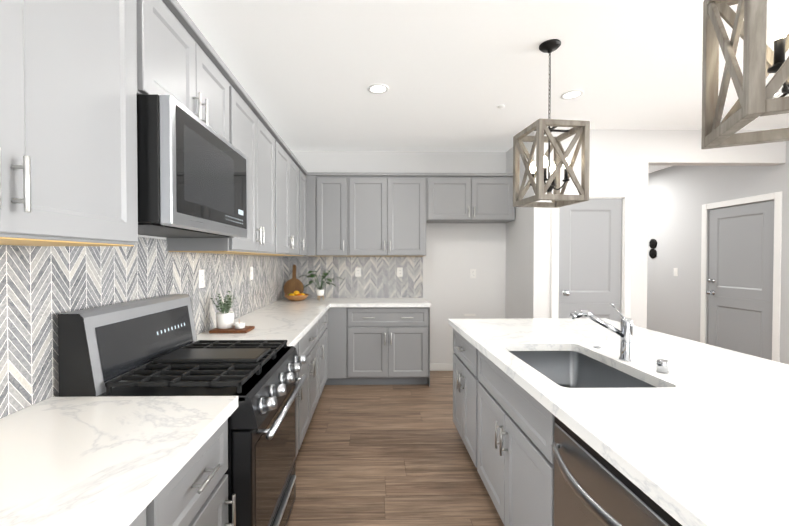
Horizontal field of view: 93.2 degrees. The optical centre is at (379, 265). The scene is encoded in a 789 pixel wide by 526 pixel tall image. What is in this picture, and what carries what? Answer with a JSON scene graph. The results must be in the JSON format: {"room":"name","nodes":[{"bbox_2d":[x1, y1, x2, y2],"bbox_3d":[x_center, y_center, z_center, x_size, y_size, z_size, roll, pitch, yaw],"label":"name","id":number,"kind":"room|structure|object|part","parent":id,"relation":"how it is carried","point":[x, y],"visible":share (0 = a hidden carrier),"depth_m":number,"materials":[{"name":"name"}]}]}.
{"room":"kitchen","nodes":[
{"label":"kitchen","id":0,"kind":"room"},
{"bbox_2d":[9,235,263,255],"bbox_3d":[-1.178,0.023,-0.143,0.120,2.740,9.800,0,1,-1],"label":"wall","id":1,"kind":"structure","parent":0,"point":[147,236],"depth_m":1.89,"materials":[{"name":"white paint"}]},
{"bbox_2d":[0,0,147,245],"bbox_3d":[-0.956,-0.538,0.755,0.350,0.956,0.945,0,1,-1],"label":"upper cabinet","id":2,"kind":"object","parent":1,"relation":"attached to","point":[77,77],"depth_m":0.96,"materials":[{"name":"grey paint"}]},
{"bbox_2d":[0,237,283,418],"bbox_3d":[-1.135,0.271,1.302,0.008,0.800,6.680,0,1,-1],"label":"tile backsplash","id":3,"kind":"structure","parent":1,"relation":"attached to","point":[42,288],"depth_m":1.44,"materials":[{"name":"grey tile"}]},
{"bbox_2d":[199,270,203,287],"bbox_3d":[-1.142,0.085,2.399,0.007,0.116,0.072,0,1,-1],"label":"outlet","id":4,"kind":"object","parent":3,"relation":"attached to","point":[201,272],"depth_m":2.39,"materials":[{"name":"white plastic"}]},
{"bbox_2d":[250,267,252,279],"bbox_3d":[-1.156,0.070,3.379,0.007,0.116,0.072,0,1,-1],"label":"outlet","id":5,"kind":"object","parent":3,"relation":"attached to","point":[251,268],"depth_m":3.37,"materials":[{"name":"white plastic"}]},
{"bbox_2d":[148,0,235,147],"bbox_3d":[-0.968,-0.806,1.613,0.350,0.446,0.780,0,1,-1],"label":"upper cabinet","id":6,"kind":"object","parent":1,"relation":"attached to","point":[183,65],"depth_m":1.55,"materials":[{"name":"grey paint"}]},
{"bbox_2d":[137,94,246,237],"bbox_3d":[-0.917,-0.361,1.621,0.436,0.436,0.752,0,1,-1],"label":"over-the-range microwave","id":7,"kind":"object","parent":6,"relation":"attached to","point":[191,175],"visible":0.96,"depth_m":1.36,"materials":[{"name":"silver metal"}]},
{"bbox_2d":[166,79,279,255],"bbox_3d":[-0.980,-0.564,2.464,0.350,0.956,0.915,0,1,-1],"label":"upper cabinet","id":8,"kind":"object","parent":1,"relation":"attached to","point":[255,135],"depth_m":2.42,"materials":[{"name":"grey paint"}]},
{"bbox_2d":[276,132,299,255],"bbox_3d":[-0.993,-0.579,3.392,0.350,0.956,0.940,0,1,-1],"label":"upper cabinet","id":9,"kind":"object","parent":1,"relation":"attached to","point":[289,165],"depth_m":3.36,"materials":[{"name":"grey paint"}]},
{"bbox_2d":[300,164,307,255],"bbox_3d":[-1.003,-0.589,4.081,0.350,0.956,0.440,0,1,-1],"label":"upper cabinet","id":10,"kind":"object","parent":1,"relation":"attached to","point":[303,173],"depth_m":4.12,"materials":[{"name":"grey paint"}]},
{"bbox_2d":[286,371,504,525],"bbox_3d":[2.007,1.410,2.025,12.000,0.100,14.000,0,1,-1],"label":"floor","id":11,"kind":"structure","parent":0,"point":[383,455],"depth_m":2.53,"materials":[{"name":"brown wood"}]},
{"bbox_2d":[132,498,159,525],"bbox_3d":[-0.811,0.945,0.381,0.610,0.880,0.910,0,1,-1],"label":"base cabinet","id":12,"kind":"object","parent":11,"relation":"on","point":[151,517],"depth_m":0.85,"materials":[{"name":"grey paint"}]},
{"bbox_2d":[58,294,306,525],"bbox_3d":[-0.748,0.763,1.675,0.732,1.205,0.752,0,1,-1],"label":"gas range","id":13,"kind":"object","parent":11,"relation":"on","point":[149,347],"visible":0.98,"depth_m":1.46,"materials":[{"name":"black metal"}]},
{"bbox_2d":[160,422,235,525],"bbox_3d":[-0.820,0.935,1.066,0.610,0.880,0.460,0,1,-1],"label":"base cabinet","id":14,"kind":"object","parent":11,"relation":"on","point":[198,495],"depth_m":1.10,"materials":[{"name":"grey paint"}]},
{"bbox_2d":[0,396,237,525],"bbox_3d":[-0.785,0.497,-0.370,0.640,0.040,3.320,0,1,-1],"label":"countertop","id":15,"kind":"structure","parent":14,"relation":"on","point":[100,460],"depth_m":0.91,"materials":[{"name":"white stone"}]},
{"bbox_2d":[296,354,299,456],"bbox_3d":[-0.837,0.916,2.266,0.610,0.880,0.420,0,1,-1],"label":"base cabinet","id":16,"kind":"object","parent":11,"relation":"on","point":[298,373],"depth_m":2.44,"materials":[{"name":"grey paint"}]},
{"bbox_2d":[300,354,319,446],"bbox_3d":[-0.847,0.906,2.936,0.610,0.880,0.920,0,1,-1],"label":"base cabinet","id":17,"kind":"object","parent":11,"relation":"on","point":[310,389],"depth_m":2.89,"materials":[{"name":"grey paint"}]},
{"bbox_2d":[320,354,327,395],"bbox_3d":[-0.858,0.895,3.688,0.610,0.880,0.584,0,1,-1],"label":"base cabinet","id":18,"kind":"object","parent":11,"relation":"on","point":[323,357],"depth_m":3.76,"materials":[{"name":"grey paint"}]},
{"bbox_2d":[328,354,347,384],"bbox_3d":[-0.467,0.885,4.327,0.229,0.880,0.652,0,1,-1],"label":"base cabinet","id":19,"kind":"object","parent":11,"relation":"on","point":[337,363],"depth_m":4.06,"materials":[{"name":"grey paint"}]},
{"bbox_2d":[348,354,429,386],"bbox_3d":[0.098,0.884,4.360,0.903,0.880,0.602,0,1,-1],"label":"base cabinet","id":20,"kind":"object","parent":11,"relation":"on","point":[363,369],"depth_m":4.07,"materials":[{"name":"grey paint"}]},
{"bbox_2d":[196,298,430,353],"bbox_3d":[-0.293,0.440,3.353,1.730,0.040,2.592,0,1,-1],"label":"countertop","id":21,"kind":"structure","parent":20,"relation":"on","point":[310,325],"depth_m":4.05,"materials":[{"name":"white stone"}]},
{"bbox_2d":[209,326,254,332],"bbox_3d":[-0.970,0.423,2.467,0.240,0.020,0.170,0,1,-1],"label":"board","id":22,"kind":"object","parent":21,"relation":"on","point":[246,329],"visible":0.71,"depth_m":2.39,"materials":[{"name":"brown wood"}]},
{"bbox_2d":[210,291,234,328],"bbox_3d":[-1.025,0.293,2.477,0.168,0.238,0.187,0,1,-1],"label":"herb pot","id":23,"kind":"object","parent":22,"relation":"on","point":[224,319],"visible":1,"depth_m":2.44,"materials":[{"name":"white ceramic"}]},
{"bbox_2d":[234,321,244,328],"bbox_3d":[-0.915,0.385,2.451,0.068,0.056,0.076,0,1,-1],"label":"cup","id":24,"kind":"object","parent":22,"relation":"on","point":[239,325],"visible":0.96,"depth_m":2.42,"materials":[{"name":"white ceramic"}]},
{"bbox_2d":[284,265,303,293],"bbox_3d":[-1.045,0.193,4.575,0.243,0.413,0.090,0,1,-1],"label":"cutting board","id":25,"kind":"object","parent":21,"relation":"on","point":[293,284],"visible":0.77,"depth_m":4.56,"materials":[{"name":"brown wood"}]},
{"bbox_2d":[284,291,308,300],"bbox_3d":[-0.956,0.346,4.316,0.280,0.116,0.280,0,1,-1],"label":"fruit bowl","id":26,"kind":"object","parent":21,"relation":"on","point":[296,296],"visible":1,"depth_m":4.25,"materials":[{"name":"brown wood"}]},
{"bbox_2d":[300,270,343,300],"bbox_3d":[-0.672,0.229,4.370,0.563,0.351,0.443,0,1,-1],"label":"potted plant","id":27,"kind":"object","parent":21,"relation":"on","point":[319,291],"visible":1,"depth_m":4.33,"materials":[{"name":"green plant"}]},
{"bbox_2d":[451,326,543,505],"bbox_3d":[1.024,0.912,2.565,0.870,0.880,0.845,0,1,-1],"label":"base cabinet","id":28,"kind":"object","parent":11,"relation":"on","point":[506,458],"depth_m":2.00,"materials":[{"name":"grey paint"}]},
{"bbox_2d":[448,318,788,525],"bbox_3d":[1.217,0.451,0.898,1.272,0.092,4.200,0,1,-1],"label":"countertop","id":29,"kind":"structure","parent":28,"relation":"on","point":[708,444],"depth_m":1.14,"materials":[{"name":"white stone"}]},
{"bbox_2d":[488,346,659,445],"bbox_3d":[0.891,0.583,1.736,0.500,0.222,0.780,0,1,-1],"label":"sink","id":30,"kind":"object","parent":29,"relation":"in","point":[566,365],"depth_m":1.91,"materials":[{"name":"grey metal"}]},
{"bbox_2d":[569,303,633,360],"bbox_3d":[1.046,0.316,1.802,0.297,0.254,0.155,0,1,-1],"label":"faucet","id":31,"kind":"object","parent":29,"relation":"on","point":[625,332],"visible":1,"depth_m":1.74,"materials":[{"name":"silver metal"}]},
{"bbox_3d":[1.180,0.418,1.780,0.053,0.051,0.478,0,1,-1],"label":"air switch button","id":32,"kind":"part","parent":29,"relation":"part of","materials":[{"name":"silver metal"}]},
{"bbox_2d":[540,410,675,525],"bbox_3d":[1.045,0.935,1.015,0.872,0.880,0.657,0,1,-1],"label":"dishwasher","id":33,"kind":"object","parent":11,"relation":"on","point":[578,488],"depth_m":1.10,"materials":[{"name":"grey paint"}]},
{"bbox_2d":[292,151,505,363],"bbox_3d":[0.201,-0.051,4.717,2.775,2.740,0.120,0,1,-1],"label":"wall","id":34,"kind":"structure","parent":0,"point":[455,254],"depth_m":4.67,"materials":[{"name":"white paint"}]},
{"bbox_2d":[307,172,346,255],"bbox_3d":[-0.609,-0.595,4.462,0.490,0.956,0.350,0,1,-1],"label":"upper cabinet","id":35,"kind":"object","parent":34,"relation":"attached to","point":[326,191],"depth_m":4.29,"materials":[{"name":"grey paint"}]},
{"bbox_2d":[284,256,422,297],"bbox_3d":[-0.303,0.148,4.649,1.705,0.525,0.008,0,1,-1],"label":"tile backsplash","id":36,"kind":"structure","parent":34,"relation":"attached to","point":[378,279],"depth_m":4.65,"materials":[{"name":"grey tile"}]},
{"bbox_2d":[355,267,360,276],"bbox_3d":[-0.261,0.079,4.640,0.072,0.116,0.008,0,1,-1],"label":"outlet","id":37,"kind":"object","parent":36,"relation":"attached to","point":[357,274],"depth_m":4.64,"materials":[{"name":"white plastic"}]},
{"bbox_2d":[397,267,402,276],"bbox_3d":[0.259,0.079,4.648,0.072,0.116,0.008,0,1,-1],"label":"outlet","id":38,"kind":"object","parent":36,"relation":"attached to","point":[399,269],"depth_m":4.65,"materials":[{"name":"white plastic"}]},
{"bbox_2d":[347,172,426,255],"bbox_3d":[0.091,-0.595,4.472,0.910,0.956,0.350,0,1,-1],"label":"upper cabinet","id":39,"kind":"object","parent":34,"relation":"attached to","point":[367,214],"depth_m":4.30,"materials":[{"name":"grey paint"}]},
{"bbox_2d":[427,173,514,222],"bbox_3d":[1.064,-0.801,4.483,1.036,0.545,0.350,0,1,-1],"label":"upper cabinet","id":40,"kind":"object","parent":34,"relation":"attached to","point":[451,197],"depth_m":4.31,"materials":[{"name":"grey paint"}]},
{"bbox_2d":[470,269,475,277],"bbox_3d":[1.179,0.100,4.669,0.072,0.116,0.008,0,1,-1],"label":"outlet","id":41,"kind":"object","parent":34,"relation":"attached to","point":[472,271],"depth_m":4.67,"materials":[{"name":"white plastic"}]},
{"bbox_2d":[177,0,788,172],"bbox_3d":[2.007,-1.430,1.981,12.000,0.100,14.000,0,1,-1],"label":"ceiling","id":42,"kind":"structure","parent":0,"point":[452,75],"depth_m":2.60,"materials":[{"name":"white paint"}]},
{"bbox_2d":[367,84,388,93],"bbox_3d":[-0.008,-1.387,2.912,0.165,0.014,0.154,0,1,-1],"label":"recessed light","id":43,"kind":"object","parent":42,"relation":"in","point":[383,89],"depth_m":2.93,"materials":[{"name":"white plastic"}]},
{"bbox_2d":[513,39,589,207],"bbox_3d":[1.072,-0.889,2.346,0.320,0.993,0.320,0,1,-7],"label":"pendant lantern","id":44,"kind":"object","parent":42,"relation":"hanging from","point":[580,130],"visible":1,"depth_m":2.27,"materials":[{"name":"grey wood"}]},
{"bbox_2d":[560,90,583,99],"bbox_3d":[1.561,-1.388,3.018,0.165,0.014,0.165,0,1,-1],"label":"recessed light","id":45,"kind":"object","parent":42,"relation":"in","point":[572,94],"depth_m":3.03,"materials":[{"name":"white plastic"}]},
{"bbox_2d":[701,0,788,148],"bbox_3d":[1.111,-0.868,0.977,0.320,0.993,0.320,0,1,25],"label":"pendant lantern","id":46,"kind":"object","parent":42,"relation":"hanging from","point":[762,60],"visible":1,"depth_m":1.00,"materials":[{"name":"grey wood"}]},
{"bbox_2d":[773,91,782,97],"bbox_3d":[3.210,-1.388,3.007,0.090,0.014,0.108,0,1,-1],"label":"recessed light","id":47,"kind":"object","parent":42,"relation":"in","point":[778,93],"depth_m":3.02,"materials":[{"name":"white plastic"}]},
{"bbox_2d":[505,131,546,318],"bbox_3d":[1.656,-0.045,4.328,0.125,2.740,0.940,0,1,-1],"label":"wall","id":48,"kind":"structure","parent":0,"point":[525,263],"depth_m":4.04,"materials":[{"name":"white paint"}]},
{"bbox_2d":[545,129,785,328],"bbox_3d":[4.852,-0.040,3.963,6.255,2.740,0.120,0,1,-1],"label":"wall","id":49,"kind":"structure","parent":0,"point":[622,159],"depth_m":3.86,"materials":[{"name":"white paint"}]},
{"bbox_2d":[558,199,621,321],"bbox_3d":[2.196,0.314,3.863,0.662,2.020,0.106,0,1,-1],"label":"pantry door","id":50,"kind":"structure","parent":49,"relation":"in","point":[590,245],"depth_m":3.88,"materials":[{"name":"grey paint"}]},
{"bbox_2d":[647,141,788,364],"bbox_3d":[4.260,-0.071,6.035,0.120,2.740,6.000,0,1,-1],"label":"wall","id":51,"kind":"structure","parent":0,"point":[679,197],"depth_m":5.07,"materials":[{"name":"grey paint"}]},
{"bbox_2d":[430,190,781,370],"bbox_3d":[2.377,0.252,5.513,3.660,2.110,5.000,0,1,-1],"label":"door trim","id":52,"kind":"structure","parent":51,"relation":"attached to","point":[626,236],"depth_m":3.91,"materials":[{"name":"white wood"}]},
{"bbox_2d":[649,239,656,257],"bbox_3d":[4.191,-0.262,5.711,0.026,0.300,0.150,0,1,-1],"label":"medallion","id":53,"kind":"object","parent":51,"relation":"attached to","point":[652,245],"visible":0.96,"depth_m":5.70,"materials":[{"name":"black metal"}]},
{"bbox_2d":[674,268,677,275],"bbox_3d":[4.204,0.090,5.286,0.012,0.116,0.072,0,1,-1],"label":"light switch","id":54,"kind":"object","parent":51,"relation":"attached to","point":[675,269],"depth_m":5.27,"materials":[{"name":"white plastic"}]},
{"bbox_2d":[706,201,773,359],"bbox_3d":[4.215,0.306,4.395,0.106,2.020,0.782,0,1,-1],"label":"room door","id":55,"kind":"structure","parent":51,"relation":"in","point":[739,292],"depth_m":4.35,"materials":[{"name":"grey paint"}]}
]}

